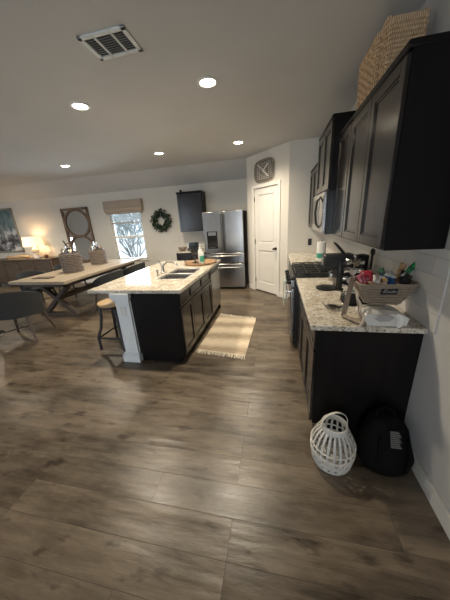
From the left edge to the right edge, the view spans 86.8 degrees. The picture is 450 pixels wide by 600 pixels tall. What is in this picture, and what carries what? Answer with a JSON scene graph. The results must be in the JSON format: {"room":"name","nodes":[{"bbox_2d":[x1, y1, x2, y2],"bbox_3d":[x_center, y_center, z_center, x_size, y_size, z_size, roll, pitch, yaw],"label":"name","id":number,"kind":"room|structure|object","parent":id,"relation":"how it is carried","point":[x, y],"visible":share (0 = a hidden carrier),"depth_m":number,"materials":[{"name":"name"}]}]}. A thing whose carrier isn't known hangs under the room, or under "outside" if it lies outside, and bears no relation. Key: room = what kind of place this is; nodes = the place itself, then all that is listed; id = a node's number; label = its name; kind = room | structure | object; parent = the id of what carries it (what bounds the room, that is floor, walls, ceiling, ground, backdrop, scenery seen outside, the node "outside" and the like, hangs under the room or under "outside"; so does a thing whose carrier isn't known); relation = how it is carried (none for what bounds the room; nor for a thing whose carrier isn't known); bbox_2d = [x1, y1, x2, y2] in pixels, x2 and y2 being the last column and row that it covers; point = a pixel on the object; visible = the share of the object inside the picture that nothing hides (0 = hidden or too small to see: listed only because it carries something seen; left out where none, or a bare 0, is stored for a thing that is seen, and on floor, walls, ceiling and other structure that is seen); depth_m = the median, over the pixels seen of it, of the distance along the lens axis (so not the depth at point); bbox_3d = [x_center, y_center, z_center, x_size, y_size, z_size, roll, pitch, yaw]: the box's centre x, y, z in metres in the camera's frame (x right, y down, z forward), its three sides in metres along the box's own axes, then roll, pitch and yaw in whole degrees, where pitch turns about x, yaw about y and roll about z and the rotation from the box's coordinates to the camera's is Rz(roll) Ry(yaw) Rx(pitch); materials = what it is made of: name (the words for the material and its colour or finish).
{"room":"kitchen","nodes":[
{"label":"kitchen","id":0,"kind":"room"},
{"bbox_2d":[0,158,246,202],"bbox_3d":[-3.119,-2.945,6.019,10.600,0.422,0.790,0,19,12],"label":"ceiling","id":1,"kind":"structure","parent":0,"point":[233,169],"depth_m":5.79,"materials":[{"name":"paint"}]},
{"bbox_2d":[0,179,249,280],"bbox_3d":[-2.971,-1.859,6.750,10.600,2.760,0.120,0,19,12],"label":"wall","id":2,"kind":"structure","parent":0,"point":[38,217],"depth_m":6.55,"materials":[{"name":"paint"}]},
{"bbox_2d":[0,208,24,252],"bbox_3d":[-7.053,-2.139,7.450,1.420,1.300,0.033,0,19,12],"label":"framed picture","id":3,"kind":"object","parent":2,"relation":"attached to","point":[10,239],"visible":1,"depth_m":7.40,"materials":[{"name":"fabric"}]},
{"bbox_2d":[60,207,94,262],"bbox_3d":[-4.217,-1.854,6.926,0.890,1.550,0.048,0,19,12],"label":"wall mirror","id":4,"kind":"object","parent":2,"relation":"attached to","point":[76,221],"visible":0.73,"depth_m":6.87,"materials":[{"name":"brown wood"}]},
{"bbox_2d":[80,279,94,282],"bbox_3d":[-4.527,-0.596,7.456,7.080,0.110,0.014,0,19,12],"label":"baseboard","id":5,"kind":"structure","parent":2,"relation":"attached to","point":[89,280],"depth_m":7.39,"materials":[{"name":"white paint"}]},
{"bbox_2d":[102,198,143,214],"bbox_3d":[-2.730,-2.481,6.349,1.130,0.339,0.123,0,19,12],"label":"roman shade","id":6,"kind":"object","parent":2,"relation":"attached to","point":[128,206],"visible":1,"depth_m":6.31,"materials":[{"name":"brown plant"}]},
{"bbox_2d":[110,213,149,260],"bbox_3d":[-2.683,-1.838,6.663,1.040,1.460,0.120,0,19,12],"label":"window","id":7,"kind":"structure","parent":2,"relation":"in","point":[116,237],"depth_m":6.74,"materials":[{"name":"white paint"}]},
{"bbox_2d":[110,213,141,223],"bbox_3d":[-2.720,-2.302,6.473,0.920,0.414,0.035,0,19,12],"label":"blind","id":8,"kind":"object","parent":7,"relation":"attached to","point":[136,213],"visible":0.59,"depth_m":6.49,"materials":[{"name":"white plastic"}]},
{"bbox_2d":[149,208,171,232],"bbox_3d":[-1.689,-2.080,6.231,0.641,0.642,0.198,0,19,12],"label":"wreath","id":9,"kind":"object","parent":2,"relation":"attached to","point":[156,215],"visible":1,"depth_m":6.23,"materials":[{"name":"green plant"}]},
{"bbox_2d":[176,190,205,231],"bbox_3d":[-0.806,-2.186,5.910,0.630,0.910,0.353,0,19,12],"label":"upper cabinet","id":10,"kind":"object","parent":2,"relation":"attached to","point":[191,204],"visible":0.98,"depth_m":5.75,"materials":[{"name":"black wood"}]},
{"bbox_2d":[0,0,425,186],"bbox_3d":[-4.228,-1.321,0.885,10.600,0.100,10.200,0,19,12],"label":"ceiling","id":11,"kind":"structure","parent":0,"point":[282,69],"depth_m":2.05,"materials":[{"name":"paint"}]},
{"bbox_2d":[69,101,90,110],"bbox_3d":[-1.457,-1.947,2.392,0.190,0.010,0.190,0,19,12],"label":"recessed light","id":12,"kind":"object","parent":11,"relation":"in","point":[77,105],"visible":1,"depth_m":2.38,"materials":[{"name":"beige"}]},
{"bbox_2d":[76,24,142,60],"bbox_3d":[-0.768,-1.726,1.606,0.340,0.012,0.240,0,19,12],"label":"ceiling vent","id":13,"kind":"object","parent":11,"relation":"in","point":[116,41],"visible":1,"depth_m":1.59,"materials":[{"name":"white metal"}]},
{"bbox_2d":[153,152,164,154],"bbox_3d":[-1.150,-2.555,4.145,0.190,0.010,0.190,0,19,12],"label":"recessed light","id":14,"kind":"object","parent":11,"relation":"in","point":[155,153],"visible":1,"depth_m":4.14,"materials":[{"name":"beige"}]},
{"bbox_2d":[197,76,217,87],"bbox_3d":[-0.155,-1.940,2.123,0.190,0.010,0.190,0,19,12],"label":"recessed light","id":15,"kind":"object","parent":11,"relation":"in","point":[205,81],"visible":1,"depth_m":2.11,"materials":[{"name":"beige"}]},
{"bbox_2d":[232,140,243,143],"bbox_3d":[0.215,-2.538,3.834,0.190,0.010,0.190,0,19,12],"label":"recessed light","id":16,"kind":"object","parent":11,"relation":"in","point":[237,141],"visible":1,"depth_m":3.82,"materials":[{"name":"beige"}]},
{"bbox_2d":[0,281,449,599],"bbox_3d":[-3.918,1.218,2.187,10.500,0.050,10.890,0,19,12],"label":"floor","id":17,"kind":"structure","parent":0,"point":[198,477],"depth_m":1.50,"materials":[{"name":"brown wood"}]},
{"bbox_2d":[0,291,56,341],"bbox_3d":[-3.207,0.207,3.704,0.739,0.819,0.605,-6,19,-7],"label":"tub chair","id":18,"kind":"object","parent":17,"relation":"on","point":[18,304],"visible":1,"depth_m":3.49,"materials":[{"name":"grey fabric"}]},
{"bbox_2d":[0,256,59,286],"bbox_3d":[-6.125,-0.872,7.433,2.440,0.840,0.484,0,19,12],"label":"sideboard","id":19,"kind":"object","parent":17,"relation":"on","point":[9,269],"visible":0.49,"depth_m":7.13,"materials":[{"name":"brown wood"}]},
{"bbox_2d":[6,255,30,259],"bbox_3d":[-6.282,-1.305,7.233,0.839,0.124,0.144,0,19,12],"label":"driftwood log","id":20,"kind":"object","parent":19,"relation":"on","point":[14,257],"visible":0.98,"depth_m":7.19,"materials":[{"name":"brown wood"}]},
{"bbox_2d":[21,236,43,258],"bbox_3d":[-5.665,-1.552,7.072,0.520,0.619,0.520,0,19,12],"label":"table lamp","id":21,"kind":"object","parent":19,"relation":"on","point":[26,241],"visible":0.89,"depth_m":6.88,"materials":[{"name":"white fabric"}]},
{"bbox_2d":[15,271,57,302],"bbox_3d":[-4.058,-0.224,5.178,0.577,0.803,0.621,0,19,12],"label":"tub chair","id":22,"kind":"object","parent":17,"relation":"on","point":[25,274],"visible":0.36,"depth_m":5.10,"materials":[{"name":"grey fabric"}]},
{"bbox_2d":[53,264,89,297],"bbox_3d":[-3.878,-0.515,6.010,0.577,0.803,0.621,0,19,12],"label":"tub chair","id":23,"kind":"object","parent":17,"relation":"on","point":[58,266],"visible":0.13,"depth_m":5.89,"materials":[{"name":"grey fabric"}]},
{"bbox_2d":[8,258,139,316],"bbox_3d":[-3.069,-0.354,5.432,1.220,0.760,2.450,0,19,12],"label":"dining table","id":24,"kind":"object","parent":17,"relation":"on","point":[65,280],"visible":0.76,"depth_m":4.63,"materials":[{"name":"brown wood"}]},
{"bbox_2d":[31,276,54,278],"bbox_3d":[-3.417,-0.420,4.474,0.400,0.014,0.140,0,19,12],"label":"serving board","id":25,"kind":"object","parent":24,"relation":"on","point":[46,277],"visible":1,"depth_m":4.44,"materials":[{"name":"brown wood"}]},
{"bbox_2d":[58,240,84,272],"bbox_3d":[-3.191,-0.904,4.893,0.410,0.632,0.410,0,19,12],"label":"basket","id":26,"kind":"object","parent":24,"relation":"on","point":[70,260],"visible":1,"depth_m":4.80,"materials":[{"name":"brown wicker"}]},
{"bbox_2d":[61,243,74,253],"bbox_3d":[-3.200,-1.058,4.842,0.294,0.185,0.294,0,19,12],"label":"glass bottle","id":27,"kind":"object","parent":26,"relation":"on","point":[68,250],"depth_m":4.80,"materials":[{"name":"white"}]},
{"bbox_2d":[88,241,107,264],"bbox_3d":[-3.074,-1.137,5.716,0.387,0.536,0.387,0,19,12],"label":"basket","id":28,"kind":"object","parent":24,"relation":"on","point":[97,254],"visible":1,"depth_m":5.62,"materials":[{"name":"brown wicker"}]},
{"bbox_2d":[91,241,100,248],"bbox_3d":[-3.085,-1.308,5.659,0.276,0.174,0.276,0,19,12],"label":"glass bottle","id":29,"kind":"object","parent":28,"relation":"on","point":[95,246],"depth_m":5.62,"materials":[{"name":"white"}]},
{"bbox_2d":[93,269,122,312],"bbox_3d":[-2.298,-0.201,4.773,0.577,0.803,0.621,0,19,12],"label":"tub chair","id":30,"kind":"object","parent":17,"relation":"on","point":[114,275],"visible":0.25,"depth_m":4.46,"materials":[{"name":"grey fabric"}]},
{"bbox_2d":[97,298,125,350],"bbox_3d":[-1.512,0.319,3.315,0.408,0.654,0.408,0,19,12],"label":"bar stool","id":31,"kind":"object","parent":17,"relation":"on","point":[106,304],"visible":0.73,"depth_m":3.17,"materials":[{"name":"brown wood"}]},
{"bbox_2d":[123,262,144,275],"bbox_3d":[-2.099,-0.460,5.505,0.577,0.803,0.621,0,19,12],"label":"tub chair","id":32,"kind":"object","parent":17,"relation":"on","point":[137,267],"visible":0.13,"depth_m":5.16,"materials":[{"name":"grey fabric"}]},
{"bbox_2d":[109,270,220,362],"bbox_3d":[-0.686,0.038,3.620,0.825,0.879,1.942,0,19,12],"label":"kitchen island","id":33,"kind":"object","parent":17,"relation":"on","point":[160,327],"visible":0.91,"depth_m":2.80,"materials":[{"name":"black painted wood"},{"name":"white painted wood"},{"name":"granite"}]},
{"bbox_2d":[120,307,126,315],"bbox_3d":[-1.168,0.135,2.740,0.070,0.115,0.006,0,19,12],"label":"outlet","id":34,"kind":"object","parent":33,"relation":"attached to","point":[123,310],"depth_m":2.74,"materials":[{"name":"white plastic"}]},
{"bbox_2d":[87,260,220,293],"bbox_3d":[-0.831,-0.404,3.523,1.134,0.035,1.954,0,19,12],"label":"island countertop","id":35,"kind":"structure","parent":33,"relation":"on","point":[143,281],"depth_m":2.94,"materials":[{"name":"beige stone"}]},
{"bbox_2d":[158,260,177,273],"bbox_3d":[-0.804,-0.482,3.394,0.276,0.192,0.055,-2,19,4],"label":"faucet","id":36,"kind":"object","parent":35,"relation":"on","point":[176,264],"visible":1,"depth_m":3.38,"materials":[{"name":"silver metal"}]},
{"bbox_2d":[155,267,202,279],"bbox_3d":[-0.616,-0.291,3.394,0.414,0.198,0.744,0,19,12],"label":"sink","id":37,"kind":"object","parent":35,"relation":"in","point":[173,273],"visible":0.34,"depth_m":3.38,"materials":[{"name":"metal"}]},
{"bbox_2d":[184,259,216,265],"bbox_3d":[-0.415,-0.648,4.037,0.581,0.050,0.550,0,19,12],"label":"round tray","id":38,"kind":"object","parent":35,"relation":"on","point":[207,261],"visible":0.85,"depth_m":3.99,"materials":[{"name":"brown wood"}]},
{"bbox_2d":[188,242,198,262],"bbox_3d":[-0.513,-0.796,4.006,0.184,0.330,0.184,0,19,12],"label":"glass goblet","id":39,"kind":"object","parent":38,"relation":"on","point":[193,246],"visible":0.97,"depth_m":3.92,"materials":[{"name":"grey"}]},
{"bbox_2d":[198,244,200,262],"bbox_3d":[-0.411,-0.764,3.930,0.072,0.306,0.072,0,19,12],"label":"pump bottle","id":40,"kind":"object","parent":38,"relation":"on","point":[199,249],"visible":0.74,"depth_m":3.90,"materials":[{"name":"white plastic"}]},
{"bbox_2d":[199,247,204,263],"bbox_3d":[-0.375,-0.722,3.861,0.077,0.266,0.077,0,19,12],"label":"pump bottle","id":41,"kind":"object","parent":38,"relation":"on","point":[202,259],"visible":1,"depth_m":3.84,"materials":[{"name":"white plastic"}]},
{"bbox_2d":[210,264,220,312],"bbox_3d":[-0.428,-0.222,4.194,0.565,0.773,0.562,0,19,12],"label":"dishwasher","id":42,"kind":"object","parent":33,"relation":"in","point":[214,272],"visible":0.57,"depth_m":4.08,"materials":[{"name":"metal"}]},
{"bbox_2d":[176,252,205,260],"bbox_3d":[-0.738,-0.834,6.230,0.800,0.879,0.608,0,19,12],"label":"base cabinet","id":43,"kind":"object","parent":17,"relation":"on","point":[180,256],"visible":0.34,"depth_m":5.87,"materials":[{"name":"black wood"}]},
{"bbox_2d":[175,248,204,252],"bbox_3d":[-0.776,-1.264,6.077,0.823,0.035,0.628,0,19,12],"label":"countertop","id":44,"kind":"structure","parent":43,"relation":"on","point":[203,249],"depth_m":5.85,"materials":[{"name":"beige stone"}]},
{"bbox_2d":[178,247,186,250],"bbox_3d":[-1.074,-1.295,6.029,0.230,0.090,0.230,0,19,12],"label":"stoneware bowl","id":45,"kind":"object","parent":44,"relation":"on","point":[179,248],"visible":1,"depth_m":5.96,"materials":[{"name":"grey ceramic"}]},
{"bbox_2d":[202,209,248,286],"bbox_3d":[0.050,-1.220,5.764,0.910,1.750,0.829,0,19,12],"label":"refrigerator","id":46,"kind":"object","parent":17,"relation":"on","point":[225,232],"visible":0.84,"depth_m":5.40,"materials":[{"name":"silver metal"}]},
{"bbox_2d":[196,313,255,358],"bbox_3d":[0.079,0.471,3.553,0.685,0.015,1.432,0,19,12],"label":"woven rug","id":47,"kind":"object","parent":17,"relation":"on","point":[230,335],"visible":1,"depth_m":3.39,"materials":[{"name":"fabric"}]},
{"bbox_2d":[285,262,333,344],"bbox_3d":[1.167,0.028,3.131,0.744,0.985,0.756,0,19,12],"label":"gas range","id":48,"kind":"object","parent":17,"relation":"on","point":[311,269],"visible":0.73,"depth_m":2.88,"materials":[{"name":"black metal"}]},
{"bbox_2d":[283,278,286,304],"bbox_3d":[0.843,-0.117,3.353,0.048,0.356,0.176,0,19,12],"label":"dish towel","id":49,"kind":"object","parent":48,"relation":"hanging from","point":[284,280],"visible":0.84,"depth_m":3.30,"materials":[{"name":"white fabric"}]},
{"bbox_2d":[285,282,293,329],"bbox_3d":[0.848,0.002,3.190,0.096,0.535,0.748,0,19,12],"label":"oven","id":50,"kind":"object","parent":48,"relation":"in","point":[290,291],"depth_m":2.89,"materials":[{"name":"silver glass"}]},
{"bbox_2d":[288,264,328,279],"bbox_3d":[1.165,-0.362,2.995,0.680,0.040,0.756,0,19,12],"label":"cooktop","id":51,"kind":"object","parent":48,"relation":"in","point":[293,276],"depth_m":2.84,"materials":[{"name":"black metal"}]},
{"bbox_2d":[310,412,356,475],"bbox_3d":[0.712,0.897,1.565,0.280,0.392,0.280,0,19,12],"label":"lantern","id":52,"kind":"object","parent":17,"relation":"on","point":[328,455],"visible":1,"depth_m":1.52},
{"bbox_2d":[296,289,423,437],"bbox_3d":[1.040,0.404,2.201,0.618,0.879,1.250,0,19,12],"label":"base cabinet","id":53,"kind":"object","parent":17,"relation":"on","point":[353,374],"visible":0.6,"depth_m":1.60,"materials":[{"name":"black wood"}]},
{"bbox_2d":[296,278,427,333],"bbox_3d":[0.994,-0.025,2.045,0.648,0.035,1.280,0,19,12],"label":"countertop","id":54,"kind":"structure","parent":53,"relation":"on","point":[320,318],"depth_m":1.65,"materials":[{"name":"beige stone"}]},
{"bbox_2d":[328,271,333,280],"bbox_3d":[1.120,-0.254,2.502,0.054,0.094,0.054,0,19,12],"label":"salt shaker","id":55,"kind":"object","parent":54,"relation":"on","point":[331,273],"visible":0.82,"depth_m":2.48,"materials":[{"name":"silver metal"}]},
{"bbox_2d":[323,300,343,308],"bbox_3d":[0.811,0.041,1.785,0.150,0.028,0.150,0,19,12],"label":"glass dish","id":56,"kind":"object","parent":54,"relation":"on","point":[330,304],"visible":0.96,"depth_m":1.80,"materials":[{"name":"white"}]},
{"bbox_2d":[316,242,362,290],"bbox_3d":[1.031,-0.310,2.155,0.370,0.431,0.162,0,19,12],"label":"coffee maker","id":57,"kind":"object","parent":54,"relation":"on","point":[336,261],"visible":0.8,"depth_m":2.10,"materials":[{"name":"black plastic"}]},
{"bbox_2d":[316,284,335,290],"bbox_3d":[0.951,-0.119,2.239,0.180,0.026,0.162,0,19,12],"label":"drip tray","id":58,"kind":"object","parent":57,"relation":"on","point":[323,287],"depth_m":2.20,"materials":[{"name":"black plastic"}]},
{"bbox_2d":[341,255,364,293],"bbox_3d":[1.080,-0.213,2.005,0.153,0.337,0.153,0,19,12],"label":"pod carousel","id":59,"kind":"object","parent":54,"relation":"on","point":[358,261],"visible":0.7,"depth_m":1.98,"materials":[{"name":"silver metal"}]},
{"bbox_2d":[341,276,366,326],"bbox_3d":[0.819,0.001,1.529,0.107,0.260,0.266,-1,19,7],"label":"wooden stand","id":60,"kind":"object","parent":54,"relation":"on","point":[352,283],"visible":0.8,"depth_m":1.58,"materials":[{"name":"brown wood"}]},
{"bbox_2d":[353,287,364,326],"bbox_3d":[0.841,0.042,1.493,0.042,0.208,0.187,0,19,10],"label":"bead garland","id":61,"kind":"object","parent":60,"relation":"hanging from","point":[356,291],"visible":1,"depth_m":1.47,"materials":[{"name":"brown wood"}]},
{"bbox_2d":[340,290,367,305],"bbox_3d":[0.997,-0.020,1.837,0.164,0.088,0.134,0,19,12],"label":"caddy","id":62,"kind":"object","parent":54,"relation":"on","point":[352,302],"visible":0.38,"depth_m":1.79,"materials":[{"name":"metal"}]},
{"bbox_2d":[356,254,368,270],"bbox_3d":[1.304,-0.297,2.285,0.112,0.290,0.112,0,19,12],"label":"canister","id":63,"kind":"object","parent":54,"relation":"on","point":[365,257],"visible":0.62,"depth_m":2.21,"materials":[{"name":"black ceramic"}]},
{"bbox_2d":[369,248,374,269],"bbox_3d":[1.308,-0.284,2.137,0.060,0.359,0.060,0,19,12],"label":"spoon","id":64,"kind":"object","parent":54,"relation":"on","point":[372,252],"visible":0.66,"depth_m":2.10,"materials":[{"name":"black plastic"}]},
{"bbox_2d":[355,305,408,327],"bbox_3d":[0.984,0.091,1.516,0.237,0.085,0.240,0,19,12],"label":"pack","id":65,"kind":"object","parent":54,"relation":"on","point":[375,315],"visible":0.84,"depth_m":1.45,"materials":[{"name":"plastic"}]},
{"bbox_2d":[356,405,413,476],"bbox_3d":[1.030,0.866,1.518,0.316,0.435,0.269,0,19,12],"label":"bag","id":66,"kind":"object","parent":17,"relation":"on","point":[383,442],"visible":0.98,"depth_m":1.46,"materials":[{"name":"fabric"}]},
{"bbox_3d":[1.439,-0.241,4.046,0.618,0.879,1.205,0,19,12],"label":"base cabinet","id":67,"kind":"object","parent":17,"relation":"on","visible":0},
{"bbox_2d":[288,252,316,264],"bbox_3d":[1.396,-0.674,3.903,0.648,0.035,1.208,0,19,12],"label":"countertop","id":68,"kind":"structure","parent":67,"relation":"on","point":[293,257],"depth_m":3.98,"materials":[{"name":"beige stone"}]},
{"bbox_2d":[315,241,325,261],"bbox_3d":[1.411,-0.718,3.487,0.150,0.310,0.150,0,19,12],"label":"paper towel roll","id":69,"kind":"object","parent":68,"relation":"on","point":[321,246],"visible":0.84,"depth_m":3.44,"materials":[{"name":"paper"}]},
{"bbox_2d":[246,141,289,293],"bbox_3d":[0.880,-1.476,4.873,0.100,2.760,1.165,-15,22,-30],"label":"wall","id":70,"kind":"structure","parent":0,"point":[280,154],"depth_m":4.52,"materials":[{"name":"paint"}]},
{"bbox_2d":[254,157,273,182],"bbox_3d":[0.731,-2.456,4.513,0.043,0.394,0.554,-15,22,-30],"label":"wall clock","id":71,"kind":"object","parent":70,"relation":"attached to","point":[266,168],"visible":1,"depth_m":4.48,"materials":[{"name":"grey wood"}]},
{"bbox_2d":[254,185,277,294],"bbox_3d":[0.834,-1.186,4.952,0.119,2.126,0.689,-15,22,-30],"label":"door","id":72,"kind":"structure","parent":70,"relation":"in","point":[265,199],"depth_m":4.94,"materials":[{"name":"white paint"}]},
{"bbox_2d":[251,179,280,296],"bbox_3d":[0.839,-1.209,4.941,0.018,2.215,0.815,-15,22,-30],"label":"trim","id":73,"kind":"structure","parent":70,"relation":"attached to","point":[278,182],"depth_m":4.77,"materials":[{"name":"white paint"}]},
{"bbox_2d":[279,292,285,298],"bbox_3d":[1.181,-0.096,4.873,0.014,0.110,0.189,-15,22,-30],"label":"baseboard","id":74,"kind":"structure","parent":70,"relation":"attached to","point":[280,293],"depth_m":4.88,"materials":[{"name":"white paint"}]},
{"bbox_2d":[287,137,324,298],"bbox_3d":[1.493,-1.343,4.357,0.663,2.760,0.100,0,19,12],"label":"wall","id":75,"kind":"structure","parent":0,"point":[303,157],"depth_m":4.18,"materials":[{"name":"paint"}]},
{"bbox_2d":[354,277,419,304],"bbox_3d":[1.038,-0.060,1.575,0.340,0.147,0.233,0,19,12],"label":"basket","id":76,"kind":"object","parent":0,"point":[375,294],"visible":0.82,"depth_m":1.49,"materials":[{"name":"beige wicker"}]},
{"bbox_2d":[356,274,366,283],"bbox_3d":[0.887,-0.132,1.543,0.037,0.077,0.062,-18,23,-36],"label":"snack packet","id":77,"kind":"object","parent":76,"relation":"in","point":[360,277],"visible":0.86,"depth_m":1.53,"materials":[{"name":"pink plastic"}]},
{"bbox_2d":[360,270,372,284],"bbox_3d":[0.935,-0.147,1.568,0.084,0.100,0.038,0,19,11],"label":"snack packet","id":78,"kind":"object","parent":76,"relation":"in","point":[367,274],"visible":0.63,"depth_m":1.56,"materials":[{"name":"red plastic"}]},
{"bbox_2d":[372,274,380,283],"bbox_3d":[0.970,-0.130,1.521,0.059,0.064,0.039,1,19,14],"label":"snack packet","id":79,"kind":"object","parent":76,"relation":"in","point":[376,278],"visible":0.94,"depth_m":1.51,"materials":[{"name":"white plastic"}]},
{"bbox_2d":[377,267,384,275],"bbox_3d":[1.052,-0.170,1.585,0.073,0.095,0.032,5,21,25],"label":"snack packet","id":80,"kind":"object","parent":76,"relation":"in","point":[381,271],"visible":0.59,"depth_m":1.58,"materials":[{"name":"green plastic"}]},
{"bbox_2d":[380,275,395,283],"bbox_3d":[1.054,-0.122,1.532,0.093,0.063,0.072,0,19,12],"label":"snack packet","id":81,"kind":"object","parent":76,"relation":"in","point":[391,280],"visible":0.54,"depth_m":1.52,"materials":[{"name":"blue plastic"}]},
{"bbox_2d":[384,270,396,278],"bbox_3d":[1.077,-0.157,1.547,0.040,0.069,0.065,-16,22,-32],"label":"snack packet","id":82,"kind":"object","parent":81,"relation":"on","point":[390,274],"visible":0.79,"depth_m":1.54,"materials":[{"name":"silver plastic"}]},
{"bbox_2d":[394,262,406,278],"bbox_3d":[1.138,-0.190,1.545,0.083,0.109,0.034,-5,19,-3],"label":"snack packet","id":83,"kind":"object","parent":76,"relation":"in","point":[402,266],"visible":0.89,"depth_m":1.53,"materials":[{"name":"brown plastic"}]},
{"bbox_2d":[398,270,412,283],"bbox_3d":[1.141,-0.132,1.505,0.109,0.108,0.055,-19,24,-38],"label":"snack packet","id":84,"kind":"object","parent":76,"relation":"in","point":[405,278],"visible":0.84,"depth_m":1.49,"materials":[{"name":"black plastic"}]},
{"bbox_2d":[405,261,415,273],"bbox_3d":[1.200,-0.208,1.525,0.112,0.117,0.032,-4,19,0],"label":"snack packet","id":85,"kind":"object","parent":76,"relation":"in","point":[411,267],"visible":0.63,"depth_m":1.52,"materials":[{"name":"green plastic"}]},
{"bbox_2d":[325,0,449,512],"bbox_3d":[1.090,-0.076,0.662,0.128,2.760,10.910,0,19,12],"label":"wall","id":86,"kind":"structure","parent":0,"point":[427,417],"depth_m":1.36,"materials":[{"name":"paint"}]},
{"bbox_2d":[308,162,317,227],"bbox_3d":[1.505,-1.550,3.571,0.310,0.910,1.210,0,19,12],"label":"upper cabinet","id":87,"kind":"object","parent":86,"relation":"attached to","point":[313,180],"visible":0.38,"depth_m":3.82,"materials":[{"name":"black wood"}]},
{"bbox_2d":[316,110,355,194],"bbox_3d":[1.257,-1.512,2.571,0.375,0.635,0.764,0,19,12],"label":"upper cabinet","id":88,"kind":"object","parent":86,"relation":"attached to","point":[329,139],"visible":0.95,"depth_m":2.33,"materials":[{"name":"black wood"}]},
{"bbox_2d":[312,190,334,233],"bbox_3d":[1.248,-1.009,2.751,0.461,0.422,0.752,0,19,12],"label":"microwave","id":89,"kind":"object","parent":88,"relation":"attached to","point":[323,203],"visible":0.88,"depth_m":2.47,"materials":[{"name":"silver metal"}]},
{"bbox_2d":[332,116,353,237],"bbox_3d":[1.189,-1.040,2.112,0.310,0.910,0.418,0,19,12],"label":"upper cabinet","id":90,"kind":"object","parent":86,"relation":"attached to","point":[345,134],"visible":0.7,"depth_m":2.14,"materials":[{"name":"black wood"}]},
{"bbox_2d":[342,31,449,250],"bbox_3d":[1.063,-0.836,1.528,0.310,0.910,0.844,0,19,12],"label":"upper cabinet","id":91,"kind":"object","parent":86,"relation":"attached to","point":[397,197],"visible":1,"depth_m":1.21,"materials":[{"name":"black wood"}]},
{"bbox_2d":[356,31,381,110],"bbox_3d":[1.104,-1.546,1.637,0.261,0.359,0.378,0,19,12],"label":"seagrass basket","id":92,"kind":"object","parent":91,"relation":"on","point":[368,70],"visible":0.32,"depth_m":1.59,"materials":[{"name":"brown wicker"}]},
{"bbox_2d":[377,7,430,82],"bbox_3d":[1.039,-1.456,1.407,0.203,0.344,0.136,0,19,12],"label":"seagrass basket","id":93,"kind":"object","parent":91,"relation":"on","point":[397,30],"visible":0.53,"depth_m":1.34,"materials":[{"name":"beige wicker"}]},
{"bbox_2d":[411,450,449,539],"bbox_3d":[0.625,1.958,-1.140,0.014,0.110,6.075,0,19,12],"label":"baseboard","id":94,"kind":"structure","parent":86,"relation":"attached to","point":[443,515],"depth_m":1.32,"materials":[{"name":"white paint"}]},
{"label":"outside","id":95,"kind":"structure","parent":0,"visible":0},
{"bbox_2d":[118,237,146,257],"bbox_3d":[0.712,-5.817,22.891,40.000,0.050,33.610,0,19,12],"label":"ground","id":96,"kind":"structure","parent":95,"point":[123,255],"depth_m":19.52,"materials":[{"name":"white snow"}]},
{"bbox_2d":[114,213,140,256],"bbox_3d":[-4.921,-3.661,12.570,3.149,3.137,2.323,0,19,12],"label":"tree","id":97,"kind":"object","parent":96,"relation":"on","point":[135,254],"visible":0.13,"depth_m":12.68,"materials":[{"name":"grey plant"}]},
{"bbox_2d":[113,214,145,256],"bbox_3d":[-3.705,-2.188,8.896,3.328,2.539,1.946,8,22,30],"label":"tree","id":98,"kind":"object","parent":96,"relation":"on","point":[118,230],"visible":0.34,"depth_m":8.77,"materials":[{"name":"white plant"}]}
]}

